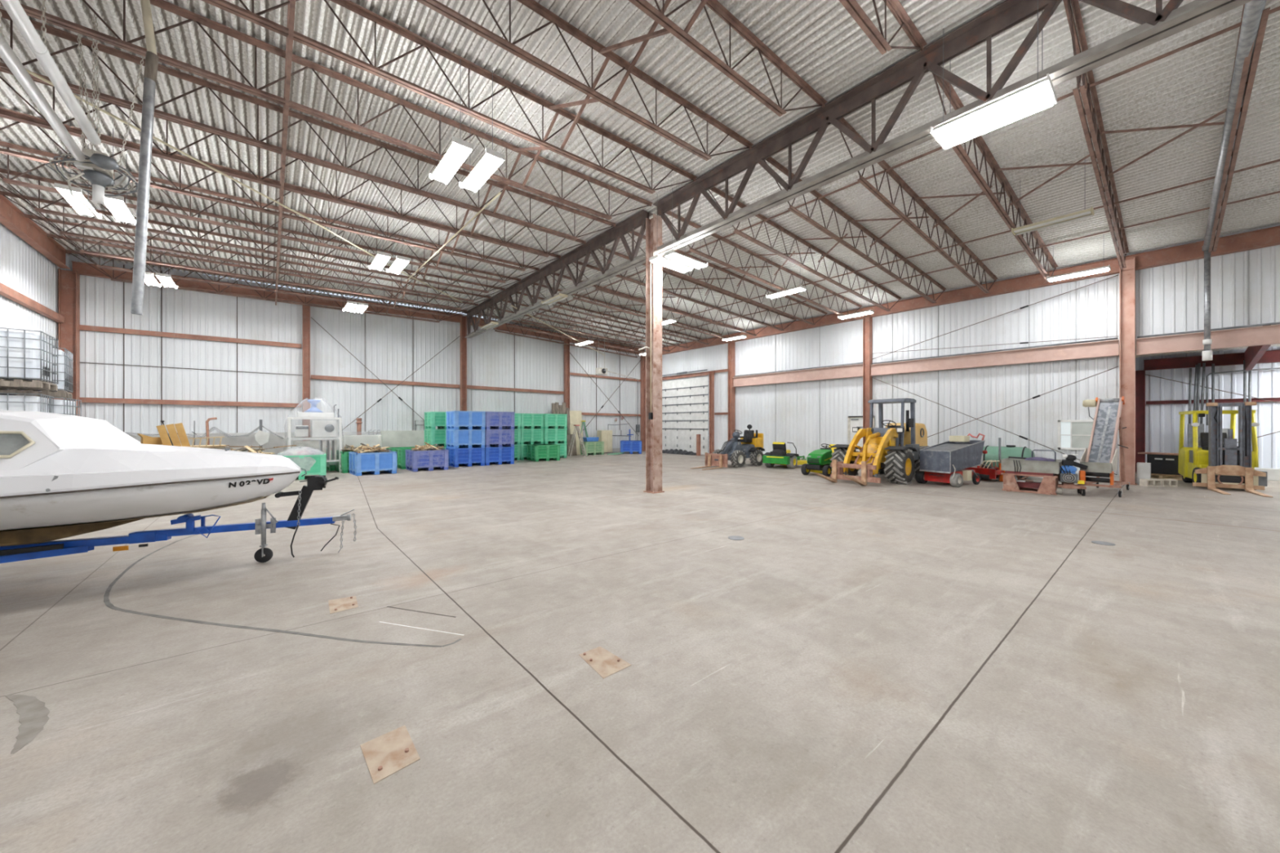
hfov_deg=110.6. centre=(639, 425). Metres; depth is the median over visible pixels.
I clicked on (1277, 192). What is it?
bridging angle
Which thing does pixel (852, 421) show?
door
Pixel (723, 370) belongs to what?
beam
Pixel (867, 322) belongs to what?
steel column
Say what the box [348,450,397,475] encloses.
bin
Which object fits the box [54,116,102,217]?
strip light
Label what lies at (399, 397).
rod
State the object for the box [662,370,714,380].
beam
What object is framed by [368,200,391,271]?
strip light
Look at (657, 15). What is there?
joist
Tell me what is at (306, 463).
plastic bag
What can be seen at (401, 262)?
strip light
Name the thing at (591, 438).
plastic tub
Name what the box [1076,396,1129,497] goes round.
conveyor
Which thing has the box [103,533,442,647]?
strip
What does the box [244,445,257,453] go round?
scrap
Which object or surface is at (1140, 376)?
steel column
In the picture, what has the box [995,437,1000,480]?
upright pole
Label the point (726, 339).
strip light
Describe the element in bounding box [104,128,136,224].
strip light
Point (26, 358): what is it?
tank
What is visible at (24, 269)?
wall
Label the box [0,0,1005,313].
ceiling
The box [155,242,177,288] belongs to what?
strip light
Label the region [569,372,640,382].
beam
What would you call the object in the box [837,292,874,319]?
strip light
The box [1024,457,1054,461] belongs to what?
cloth bundle
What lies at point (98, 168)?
ceiling fan
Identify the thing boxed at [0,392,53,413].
tank
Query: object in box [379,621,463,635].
chalk line
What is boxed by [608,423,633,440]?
wall rack
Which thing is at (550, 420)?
bin
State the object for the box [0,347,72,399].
tank
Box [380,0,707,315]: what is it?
cross bridging
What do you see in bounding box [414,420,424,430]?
stand
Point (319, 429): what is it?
machine
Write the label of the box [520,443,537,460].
bin
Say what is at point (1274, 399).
beam
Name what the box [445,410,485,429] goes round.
bin
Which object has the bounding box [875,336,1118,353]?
rod
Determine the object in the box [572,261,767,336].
joist
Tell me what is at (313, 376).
beam
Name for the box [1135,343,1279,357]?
ceiling
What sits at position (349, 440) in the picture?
crate
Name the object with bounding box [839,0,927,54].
joist
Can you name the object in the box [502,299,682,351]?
joist
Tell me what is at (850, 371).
girder
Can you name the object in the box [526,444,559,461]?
bin
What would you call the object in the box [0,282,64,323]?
beam
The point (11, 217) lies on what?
beam
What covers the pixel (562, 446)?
bin
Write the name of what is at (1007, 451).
tank
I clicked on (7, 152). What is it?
joist
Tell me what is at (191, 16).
joist
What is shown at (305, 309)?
steel column
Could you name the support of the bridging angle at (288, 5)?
attached to the joist at (67, 251)
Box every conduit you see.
[0,57,462,302]
[407,191,501,279]
[511,305,605,355]
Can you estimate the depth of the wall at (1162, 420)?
14.57 m
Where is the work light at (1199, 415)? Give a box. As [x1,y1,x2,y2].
[1198,413,1204,417]
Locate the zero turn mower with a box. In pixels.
[762,442,807,468]
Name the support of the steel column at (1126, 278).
on the floor
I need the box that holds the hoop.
[1031,449,1056,462]
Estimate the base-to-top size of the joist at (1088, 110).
1.219 m
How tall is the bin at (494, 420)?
0.760 m
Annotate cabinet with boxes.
[596,430,612,452]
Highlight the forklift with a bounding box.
[1177,401,1272,497]
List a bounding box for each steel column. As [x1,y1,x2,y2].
[58,268,79,416]
[302,302,310,440]
[459,315,466,411]
[564,337,569,408]
[638,213,664,493]
[640,352,645,451]
[709,371,714,453]
[728,339,734,440]
[862,314,872,444]
[1119,257,1137,484]
[1135,369,1145,471]
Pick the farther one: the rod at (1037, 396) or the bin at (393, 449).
the bin at (393, 449)
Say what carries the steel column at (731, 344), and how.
on the floor
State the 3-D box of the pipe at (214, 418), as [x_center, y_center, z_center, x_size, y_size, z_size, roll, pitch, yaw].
[-14.006,0.718,14.489,0.268,1.966,0.070,0,0,-40]
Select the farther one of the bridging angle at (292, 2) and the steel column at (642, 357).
the steel column at (642, 357)
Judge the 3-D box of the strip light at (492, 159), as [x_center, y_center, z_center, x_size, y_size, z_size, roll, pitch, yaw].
[-2.610,-4.814,7.268,0.300,1.437,1.240,0,0,-40]
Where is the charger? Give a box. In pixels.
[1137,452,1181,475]
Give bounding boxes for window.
[1057,419,1093,450]
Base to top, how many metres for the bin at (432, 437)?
0.760 m
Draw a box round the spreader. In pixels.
[915,433,987,487]
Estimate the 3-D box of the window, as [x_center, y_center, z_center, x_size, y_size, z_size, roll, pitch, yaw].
[13.720,0.300,13.687,0.070,0.940,1.200,0,0,-40]
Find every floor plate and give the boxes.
[328,595,358,613]
[360,725,420,783]
[578,646,631,678]
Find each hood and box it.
[740,437,762,449]
[806,448,831,465]
[884,422,927,446]
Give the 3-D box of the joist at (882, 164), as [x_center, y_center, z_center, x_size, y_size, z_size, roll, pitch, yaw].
[7.785,-4.927,11.502,11.443,1.219,0.127,0,0,-40]
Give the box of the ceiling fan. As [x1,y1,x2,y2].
[0,0,145,218]
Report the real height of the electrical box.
4.600 m
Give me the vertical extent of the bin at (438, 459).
0.760 m
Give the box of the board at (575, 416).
[569,410,583,454]
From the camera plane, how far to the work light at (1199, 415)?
12.30 m
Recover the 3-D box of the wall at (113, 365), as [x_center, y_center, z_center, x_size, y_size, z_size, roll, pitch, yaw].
[-9.025,-1.925,21.901,24.450,7.250,0.342,0,0,-40]
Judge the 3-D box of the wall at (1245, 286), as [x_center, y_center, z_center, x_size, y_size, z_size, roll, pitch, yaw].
[17.559,-3.710,9.272,0.187,2.620,9.700,0,0,-40]
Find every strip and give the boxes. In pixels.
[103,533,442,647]
[386,606,456,617]
[442,638,461,647]
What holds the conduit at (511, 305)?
attached to the girder at (617, 233)
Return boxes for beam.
[0,194,70,269]
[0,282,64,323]
[71,261,462,322]
[79,324,301,348]
[79,397,301,407]
[311,374,459,387]
[466,385,564,394]
[471,316,644,354]
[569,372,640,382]
[581,412,640,416]
[662,225,1279,355]
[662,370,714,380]
[714,368,728,373]
[714,412,728,414]
[871,337,1119,376]
[1143,350,1279,370]
[1146,397,1279,404]
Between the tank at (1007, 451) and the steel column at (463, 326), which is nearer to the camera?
the tank at (1007, 451)
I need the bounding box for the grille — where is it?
[807,457,819,463]
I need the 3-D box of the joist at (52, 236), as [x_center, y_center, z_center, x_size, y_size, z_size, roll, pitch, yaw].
[-12.070,-5.106,16.408,12.131,0.872,0.127,0,0,-40]
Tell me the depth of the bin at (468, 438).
18.39 m
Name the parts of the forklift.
guard post, guard post, mast rail, backrest, mast rail, carriage plate, guard post, mast rail, mast rail, guard post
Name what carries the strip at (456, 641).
on the floor
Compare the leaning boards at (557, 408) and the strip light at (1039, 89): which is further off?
the leaning boards at (557, 408)
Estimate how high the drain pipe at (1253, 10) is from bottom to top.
3.193 m
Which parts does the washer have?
cart frame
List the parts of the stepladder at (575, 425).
rail, rail, rail, rail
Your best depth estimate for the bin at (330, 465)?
16.59 m
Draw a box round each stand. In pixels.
[192,420,196,445]
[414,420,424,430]
[1000,457,1062,495]
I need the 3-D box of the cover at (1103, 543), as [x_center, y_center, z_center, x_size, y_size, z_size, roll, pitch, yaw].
[6.676,1.697,6.390,0.240,0.006,0.240,0,0,-40]
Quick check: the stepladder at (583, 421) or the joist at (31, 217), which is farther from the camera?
the stepladder at (583, 421)
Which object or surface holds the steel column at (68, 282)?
on the floor
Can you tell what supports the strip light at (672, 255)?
hanging from the ceiling at (820, 40)
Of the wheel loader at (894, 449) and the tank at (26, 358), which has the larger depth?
the wheel loader at (894, 449)
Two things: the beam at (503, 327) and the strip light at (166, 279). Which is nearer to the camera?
the strip light at (166, 279)
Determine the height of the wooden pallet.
0.135 m
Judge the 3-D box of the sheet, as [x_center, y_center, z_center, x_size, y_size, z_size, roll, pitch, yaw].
[-12.637,0.421,14.832,0.380,0.519,0.065,0,0,-43]
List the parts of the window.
pane, pane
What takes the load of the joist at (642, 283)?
on the girder at (617, 233)
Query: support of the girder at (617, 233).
attached to the steel column at (653, 347)
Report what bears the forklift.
on the floor
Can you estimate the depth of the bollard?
24.84 m
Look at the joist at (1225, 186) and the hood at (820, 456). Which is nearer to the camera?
the joist at (1225, 186)
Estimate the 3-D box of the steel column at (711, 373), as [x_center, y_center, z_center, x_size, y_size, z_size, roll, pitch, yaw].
[4.043,-0.675,25.019,0.280,4.750,0.280,0,0,-40]
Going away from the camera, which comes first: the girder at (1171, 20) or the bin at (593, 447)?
the girder at (1171, 20)
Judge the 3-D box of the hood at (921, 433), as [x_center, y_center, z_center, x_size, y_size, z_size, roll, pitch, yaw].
[9.179,0.435,15.326,1.346,1.030,0.960,0,0,-40]
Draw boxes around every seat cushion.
[737,439,751,442]
[1201,445,1208,450]
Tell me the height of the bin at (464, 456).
0.760 m
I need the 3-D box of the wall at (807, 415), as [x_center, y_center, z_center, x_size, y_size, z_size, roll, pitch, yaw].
[7.443,-1.660,21.188,0.422,6.720,22.240,0,0,-40]
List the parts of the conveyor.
rail, drive motor, frame, cross rail, frame, rail, support leg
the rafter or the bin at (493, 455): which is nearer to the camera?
the rafter
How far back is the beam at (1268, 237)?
14.54 m
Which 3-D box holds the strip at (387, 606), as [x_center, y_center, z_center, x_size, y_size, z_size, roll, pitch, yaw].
[-2.000,1.699,4.043,0.774,0.002,0.016,0,0,17]
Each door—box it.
[662,369,709,454]
[847,415,875,451]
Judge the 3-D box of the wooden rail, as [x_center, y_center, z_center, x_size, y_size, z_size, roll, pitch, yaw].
[-13.315,0.493,13.633,0.782,0.297,0.050,0,0,-40]
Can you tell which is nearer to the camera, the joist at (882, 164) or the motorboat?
the motorboat
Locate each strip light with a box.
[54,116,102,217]
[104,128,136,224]
[144,271,161,286]
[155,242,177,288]
[342,300,357,311]
[352,265,368,313]
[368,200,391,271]
[386,255,409,274]
[428,93,473,184]
[458,70,505,192]
[480,321,497,329]
[541,293,567,305]
[575,316,593,346]
[648,208,693,273]
[662,289,676,324]
[664,249,708,269]
[722,323,746,341]
[765,284,806,298]
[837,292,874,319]
[929,0,1053,141]
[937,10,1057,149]
[1011,180,1093,235]
[1046,264,1111,281]
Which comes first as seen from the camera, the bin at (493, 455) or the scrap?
the scrap
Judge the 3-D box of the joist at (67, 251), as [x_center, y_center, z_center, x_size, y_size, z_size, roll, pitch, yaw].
[-13.032,-5.106,17.559,12.131,0.872,0.127,0,0,-40]
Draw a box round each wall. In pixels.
[0,222,60,349]
[60,254,644,454]
[644,253,1151,484]
[1133,224,1279,343]
[1135,346,1279,480]
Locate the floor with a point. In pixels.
(884, 667)
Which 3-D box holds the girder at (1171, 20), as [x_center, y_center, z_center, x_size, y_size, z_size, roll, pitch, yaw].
[5.959,-4.910,4.565,0.340,1.204,17.160,0,0,-40]
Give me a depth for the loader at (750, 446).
18.44 m
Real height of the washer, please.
1.000 m
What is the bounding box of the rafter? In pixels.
[1244,324,1271,371]
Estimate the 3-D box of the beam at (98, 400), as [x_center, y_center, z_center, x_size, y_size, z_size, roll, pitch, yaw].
[-15.890,-0.810,16.043,5.801,0.180,0.080,0,0,-40]
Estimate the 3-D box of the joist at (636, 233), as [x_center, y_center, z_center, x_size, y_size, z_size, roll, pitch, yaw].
[3.936,-4.927,16.105,11.443,1.219,0.127,0,0,-40]
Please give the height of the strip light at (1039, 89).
1.492 m
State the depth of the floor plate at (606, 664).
3.19 m
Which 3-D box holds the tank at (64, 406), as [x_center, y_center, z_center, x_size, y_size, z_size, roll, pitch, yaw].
[-14.319,-0.075,10.578,1.017,1.170,1.218,0,0,-40]
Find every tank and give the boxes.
[0,327,57,391]
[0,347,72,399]
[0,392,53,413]
[45,397,81,416]
[972,452,983,466]
[982,444,1035,480]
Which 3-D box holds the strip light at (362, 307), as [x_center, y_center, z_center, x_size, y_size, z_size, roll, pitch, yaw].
[-9.900,-4.813,15.707,0.300,1.434,1.240,0,0,-40]
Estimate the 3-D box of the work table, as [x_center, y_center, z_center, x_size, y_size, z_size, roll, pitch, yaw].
[-14.184,1.170,13.689,2.000,1.060,1.000,0,0,-40]
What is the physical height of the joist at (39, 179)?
0.872 m
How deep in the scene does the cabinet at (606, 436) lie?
26.83 m
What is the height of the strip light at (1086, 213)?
1.159 m
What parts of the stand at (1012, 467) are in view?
flared leg, rail, dark frame, rail, flared leg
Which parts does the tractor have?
frame, backrest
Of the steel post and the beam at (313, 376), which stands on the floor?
the steel post
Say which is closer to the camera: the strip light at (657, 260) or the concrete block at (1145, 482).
the strip light at (657, 260)
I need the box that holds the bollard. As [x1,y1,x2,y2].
[696,434,700,455]
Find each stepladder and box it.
[567,424,586,457]
[580,420,591,453]
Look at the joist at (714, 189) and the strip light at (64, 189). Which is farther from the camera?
the joist at (714, 189)
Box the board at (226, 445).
[205,444,229,448]
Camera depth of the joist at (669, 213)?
14.07 m
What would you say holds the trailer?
on the floor
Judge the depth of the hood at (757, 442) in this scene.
19.01 m
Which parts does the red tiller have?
tiller frame, orange plate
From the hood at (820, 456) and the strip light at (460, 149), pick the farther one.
the hood at (820, 456)
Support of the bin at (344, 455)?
on the floor
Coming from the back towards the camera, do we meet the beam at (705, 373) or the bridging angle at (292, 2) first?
the beam at (705, 373)
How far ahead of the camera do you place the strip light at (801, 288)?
13.76 m
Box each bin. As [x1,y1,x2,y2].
[283,453,326,479]
[325,448,348,471]
[334,450,351,473]
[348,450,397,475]
[386,446,417,451]
[395,448,435,469]
[405,448,448,471]
[423,429,459,446]
[424,411,459,429]
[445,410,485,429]
[445,429,485,448]
[445,446,484,467]
[484,411,515,429]
[484,429,514,447]
[484,445,514,465]
[514,413,520,428]
[514,428,520,444]
[514,444,520,460]
[520,413,544,428]
[520,428,543,444]
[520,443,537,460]
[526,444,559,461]
[538,413,567,428]
[538,428,567,444]
[547,443,567,457]
[579,441,604,455]
[620,440,641,453]
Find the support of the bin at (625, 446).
on the floor
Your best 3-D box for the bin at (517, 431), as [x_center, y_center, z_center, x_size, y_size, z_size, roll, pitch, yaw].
[-6.681,0.555,21.722,1.260,0.760,1.160,0,0,-40]
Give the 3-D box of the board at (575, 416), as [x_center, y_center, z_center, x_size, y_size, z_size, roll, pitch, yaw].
[-3.656,0.424,25.497,0.840,2.536,0.350,0,0,-40]
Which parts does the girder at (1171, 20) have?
web post, web post, web post, web post, web post, web post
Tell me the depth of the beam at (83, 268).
16.96 m
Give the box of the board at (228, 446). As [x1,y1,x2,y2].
[228,445,262,447]
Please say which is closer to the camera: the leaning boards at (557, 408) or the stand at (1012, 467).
the stand at (1012, 467)
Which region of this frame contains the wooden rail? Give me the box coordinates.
[188,436,224,446]
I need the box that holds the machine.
[287,399,342,472]
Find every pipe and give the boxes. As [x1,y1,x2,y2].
[130,0,159,315]
[205,417,217,444]
[1201,0,1266,360]
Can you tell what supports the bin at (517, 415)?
on the bin at (517, 431)
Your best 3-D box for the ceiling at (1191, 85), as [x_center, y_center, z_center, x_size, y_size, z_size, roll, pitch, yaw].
[5.926,-5.325,13.819,11.880,0.610,31.600,0,0,-40]
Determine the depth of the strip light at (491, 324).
18.61 m
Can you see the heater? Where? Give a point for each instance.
(600, 371)
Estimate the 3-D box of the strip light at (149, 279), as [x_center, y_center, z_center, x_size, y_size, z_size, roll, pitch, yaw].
[-13.926,-4.783,12.601,0.300,1.374,1.240,0,0,-40]
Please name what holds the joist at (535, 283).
on the girder at (617, 233)
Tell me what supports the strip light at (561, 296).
hanging from the ceiling at (820, 40)
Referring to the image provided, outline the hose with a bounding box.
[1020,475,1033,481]
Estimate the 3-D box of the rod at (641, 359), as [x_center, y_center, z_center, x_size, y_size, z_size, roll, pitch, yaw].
[-1.630,-2.050,27.829,4.620,4.719,0.077,0,0,-41]
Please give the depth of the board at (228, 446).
13.75 m
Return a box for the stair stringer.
[567,426,577,456]
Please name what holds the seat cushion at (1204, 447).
on the forklift
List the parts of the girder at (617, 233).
web post, web post, web post, web post, web post, web post, web post, web post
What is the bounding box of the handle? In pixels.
[160,420,173,445]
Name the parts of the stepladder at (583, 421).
rail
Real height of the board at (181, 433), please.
1.738 m
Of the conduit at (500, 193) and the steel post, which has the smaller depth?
the conduit at (500, 193)
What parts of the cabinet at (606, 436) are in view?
door, door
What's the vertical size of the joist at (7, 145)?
0.872 m
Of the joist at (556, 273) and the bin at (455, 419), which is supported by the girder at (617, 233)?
the joist at (556, 273)
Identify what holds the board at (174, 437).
on the floor
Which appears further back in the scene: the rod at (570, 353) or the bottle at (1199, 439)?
the rod at (570, 353)
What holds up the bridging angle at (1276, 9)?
attached to the joist at (517, 322)
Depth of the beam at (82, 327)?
15.75 m
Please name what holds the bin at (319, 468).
on the floor
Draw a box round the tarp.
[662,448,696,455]
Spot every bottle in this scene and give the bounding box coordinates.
[1014,475,1025,482]
[1197,438,1200,446]
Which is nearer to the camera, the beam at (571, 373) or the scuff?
the scuff
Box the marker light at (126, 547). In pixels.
[112,545,128,551]
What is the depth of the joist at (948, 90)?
9.20 m
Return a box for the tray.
[1077,480,1084,484]
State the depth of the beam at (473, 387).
23.65 m
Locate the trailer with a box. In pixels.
[0,475,356,563]
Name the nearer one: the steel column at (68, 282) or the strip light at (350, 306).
the steel column at (68, 282)
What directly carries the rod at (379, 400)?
attached to the steel column at (463, 326)
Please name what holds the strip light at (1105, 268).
hanging from the ceiling at (1191, 85)
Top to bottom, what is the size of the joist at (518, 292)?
1.219 m
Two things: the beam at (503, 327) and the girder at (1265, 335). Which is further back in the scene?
the beam at (503, 327)
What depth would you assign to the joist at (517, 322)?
24.86 m
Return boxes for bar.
[1008,456,1026,458]
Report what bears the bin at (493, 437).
on the bin at (493, 455)
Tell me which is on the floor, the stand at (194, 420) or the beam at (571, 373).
the stand at (194, 420)
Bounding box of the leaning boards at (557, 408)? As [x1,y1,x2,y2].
[551,402,569,455]
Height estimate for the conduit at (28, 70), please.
0.061 m
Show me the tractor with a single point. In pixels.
(818, 460)
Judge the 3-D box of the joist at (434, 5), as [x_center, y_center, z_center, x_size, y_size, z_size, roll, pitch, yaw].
[-2.449,-5.106,4.900,12.131,0.872,0.127,0,0,-40]
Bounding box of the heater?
[595,332,639,380]
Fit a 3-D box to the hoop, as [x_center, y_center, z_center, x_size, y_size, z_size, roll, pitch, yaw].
[10.327,0.773,11.346,0.024,0.294,0.468,0,0,-40]
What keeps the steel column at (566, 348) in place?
on the floor
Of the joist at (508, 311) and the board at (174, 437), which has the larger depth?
the joist at (508, 311)
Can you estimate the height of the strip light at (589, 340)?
1.277 m
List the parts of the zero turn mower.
backrest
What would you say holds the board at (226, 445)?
on the board
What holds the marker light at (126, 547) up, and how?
attached to the trailer
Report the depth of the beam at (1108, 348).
15.00 m
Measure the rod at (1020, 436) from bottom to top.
3.449 m
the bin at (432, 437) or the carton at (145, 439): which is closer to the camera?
the carton at (145, 439)
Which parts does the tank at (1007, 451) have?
tank, lid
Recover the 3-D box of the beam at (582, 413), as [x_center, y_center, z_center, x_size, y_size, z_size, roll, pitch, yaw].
[-2.081,-0.680,27.589,5.501,0.180,0.080,0,0,-40]
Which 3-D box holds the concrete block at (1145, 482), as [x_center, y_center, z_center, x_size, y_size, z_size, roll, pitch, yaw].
[14.297,1.605,12.414,0.400,0.190,0.190,0,0,3]
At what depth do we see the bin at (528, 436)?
22.13 m
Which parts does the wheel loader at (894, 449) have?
carriage hook plate, lift arm, carriage hook plate, cage post, frame, cage post, lift arm, backrest, cage post, cage post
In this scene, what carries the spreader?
on the floor
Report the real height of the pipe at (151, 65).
4.078 m
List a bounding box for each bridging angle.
[275,0,289,287]
[275,0,295,305]
[513,5,1279,324]
[593,159,1279,340]
[616,191,1279,345]
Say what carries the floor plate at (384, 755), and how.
on the floor
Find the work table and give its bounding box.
[188,444,226,449]
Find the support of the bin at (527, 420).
on the bin at (528, 436)
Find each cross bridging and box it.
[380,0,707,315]
[545,108,1226,337]
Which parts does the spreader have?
beige motor, red grab handle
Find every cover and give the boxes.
[728,535,744,540]
[1091,540,1115,545]
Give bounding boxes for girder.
[463,209,653,338]
[653,0,1253,255]
[732,362,862,386]
[1136,321,1279,355]
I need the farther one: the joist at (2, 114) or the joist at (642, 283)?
the joist at (642, 283)
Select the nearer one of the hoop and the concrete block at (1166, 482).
the hoop
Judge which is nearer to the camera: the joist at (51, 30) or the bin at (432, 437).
the joist at (51, 30)
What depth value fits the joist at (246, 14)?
6.51 m
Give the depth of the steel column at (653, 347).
11.24 m
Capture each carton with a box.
[137,433,162,444]
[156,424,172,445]
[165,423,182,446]
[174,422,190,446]
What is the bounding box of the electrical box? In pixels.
[635,380,639,440]
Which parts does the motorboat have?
chain plate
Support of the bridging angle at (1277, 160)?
attached to the joist at (517, 322)
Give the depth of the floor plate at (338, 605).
4.20 m
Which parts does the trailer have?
rail, rail, jack handle, winch chain, winch post, winch handle, safety chain, safety chain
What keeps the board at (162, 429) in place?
on the floor
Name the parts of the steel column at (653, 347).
plate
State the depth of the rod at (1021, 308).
14.80 m
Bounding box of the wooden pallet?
[1135,472,1182,480]
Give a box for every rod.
[311,317,424,420]
[342,335,460,430]
[569,352,637,434]
[582,359,641,431]
[871,377,1117,475]
[872,275,1118,359]
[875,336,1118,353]
[927,366,1118,437]
[1143,373,1279,403]
[1237,431,1279,442]
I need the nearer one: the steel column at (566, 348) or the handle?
the handle
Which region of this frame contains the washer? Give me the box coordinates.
[1055,453,1088,495]
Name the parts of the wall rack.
rail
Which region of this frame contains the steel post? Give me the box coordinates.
[259,419,262,453]
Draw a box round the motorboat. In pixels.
[0,409,306,546]
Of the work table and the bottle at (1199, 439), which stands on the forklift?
the bottle at (1199, 439)
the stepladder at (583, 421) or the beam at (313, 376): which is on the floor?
the stepladder at (583, 421)
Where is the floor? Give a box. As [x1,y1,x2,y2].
[0,451,1279,852]
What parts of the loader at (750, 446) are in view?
backrest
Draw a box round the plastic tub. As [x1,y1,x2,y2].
[582,436,599,441]
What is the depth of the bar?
11.78 m
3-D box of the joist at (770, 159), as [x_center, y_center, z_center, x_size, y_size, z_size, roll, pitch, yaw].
[6.823,-4.927,12.652,11.443,1.219,0.127,0,0,-40]
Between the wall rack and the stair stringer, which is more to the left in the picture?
the stair stringer
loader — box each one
[690,424,764,470]
[813,398,928,485]
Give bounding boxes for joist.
[0,0,653,219]
[0,8,616,240]
[0,70,586,257]
[0,106,561,271]
[0,141,539,283]
[0,168,520,293]
[0,191,505,302]
[24,213,491,310]
[46,233,478,316]
[66,249,466,322]
[201,0,697,194]
[415,0,753,160]
[476,312,643,357]
[488,306,665,352]
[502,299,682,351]
[515,291,702,348]
[531,282,721,344]
[550,272,744,338]
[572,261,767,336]
[597,246,796,331]
[627,231,827,325]
[628,0,826,116]
[665,210,862,319]
[708,186,901,311]
[764,156,946,303]
[837,117,998,293]
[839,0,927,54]
[932,65,1057,282]
[1062,0,1128,268]
[1208,4,1270,253]
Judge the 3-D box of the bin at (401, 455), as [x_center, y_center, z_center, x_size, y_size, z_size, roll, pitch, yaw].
[-9.114,1.320,17.993,1.260,0.760,1.160,0,0,-40]
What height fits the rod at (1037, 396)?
2.639 m
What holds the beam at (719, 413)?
attached to the steel column at (711, 373)
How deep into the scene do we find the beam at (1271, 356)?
14.64 m
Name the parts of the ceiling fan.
hanging chain, hanging chain, hanging chain, hanging chain, hanging chain, hanging chain, hanging chain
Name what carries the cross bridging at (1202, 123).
attached to the joist at (517, 322)
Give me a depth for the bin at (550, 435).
22.80 m
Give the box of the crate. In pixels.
[333,417,382,448]
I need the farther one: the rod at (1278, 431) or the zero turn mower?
the zero turn mower
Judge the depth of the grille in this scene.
14.82 m
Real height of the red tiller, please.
0.632 m
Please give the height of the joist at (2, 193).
0.872 m
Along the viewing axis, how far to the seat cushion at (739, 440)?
18.86 m
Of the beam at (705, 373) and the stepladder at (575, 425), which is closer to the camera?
the stepladder at (575, 425)
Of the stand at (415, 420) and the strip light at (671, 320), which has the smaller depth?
the strip light at (671, 320)
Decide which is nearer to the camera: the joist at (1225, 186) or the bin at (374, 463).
the joist at (1225, 186)
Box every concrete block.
[1139,479,1162,486]
[1160,479,1177,486]
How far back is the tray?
10.73 m
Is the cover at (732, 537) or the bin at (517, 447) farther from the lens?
the bin at (517, 447)
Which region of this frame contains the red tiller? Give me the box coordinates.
[964,460,1004,481]
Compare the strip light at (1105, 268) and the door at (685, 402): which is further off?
the door at (685, 402)
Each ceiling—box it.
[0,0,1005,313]
[465,0,1279,350]
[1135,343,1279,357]
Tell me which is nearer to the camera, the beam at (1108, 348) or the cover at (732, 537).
the cover at (732, 537)
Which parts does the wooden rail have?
rail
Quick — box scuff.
[4,694,49,754]
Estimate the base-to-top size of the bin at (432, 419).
0.760 m
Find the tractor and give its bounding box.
[800,444,836,476]
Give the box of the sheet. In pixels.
[254,430,269,445]
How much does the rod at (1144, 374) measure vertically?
2.722 m
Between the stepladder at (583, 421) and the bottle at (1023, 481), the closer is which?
the bottle at (1023, 481)
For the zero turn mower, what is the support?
on the floor
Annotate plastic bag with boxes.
[276,446,324,471]
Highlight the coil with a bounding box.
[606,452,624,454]

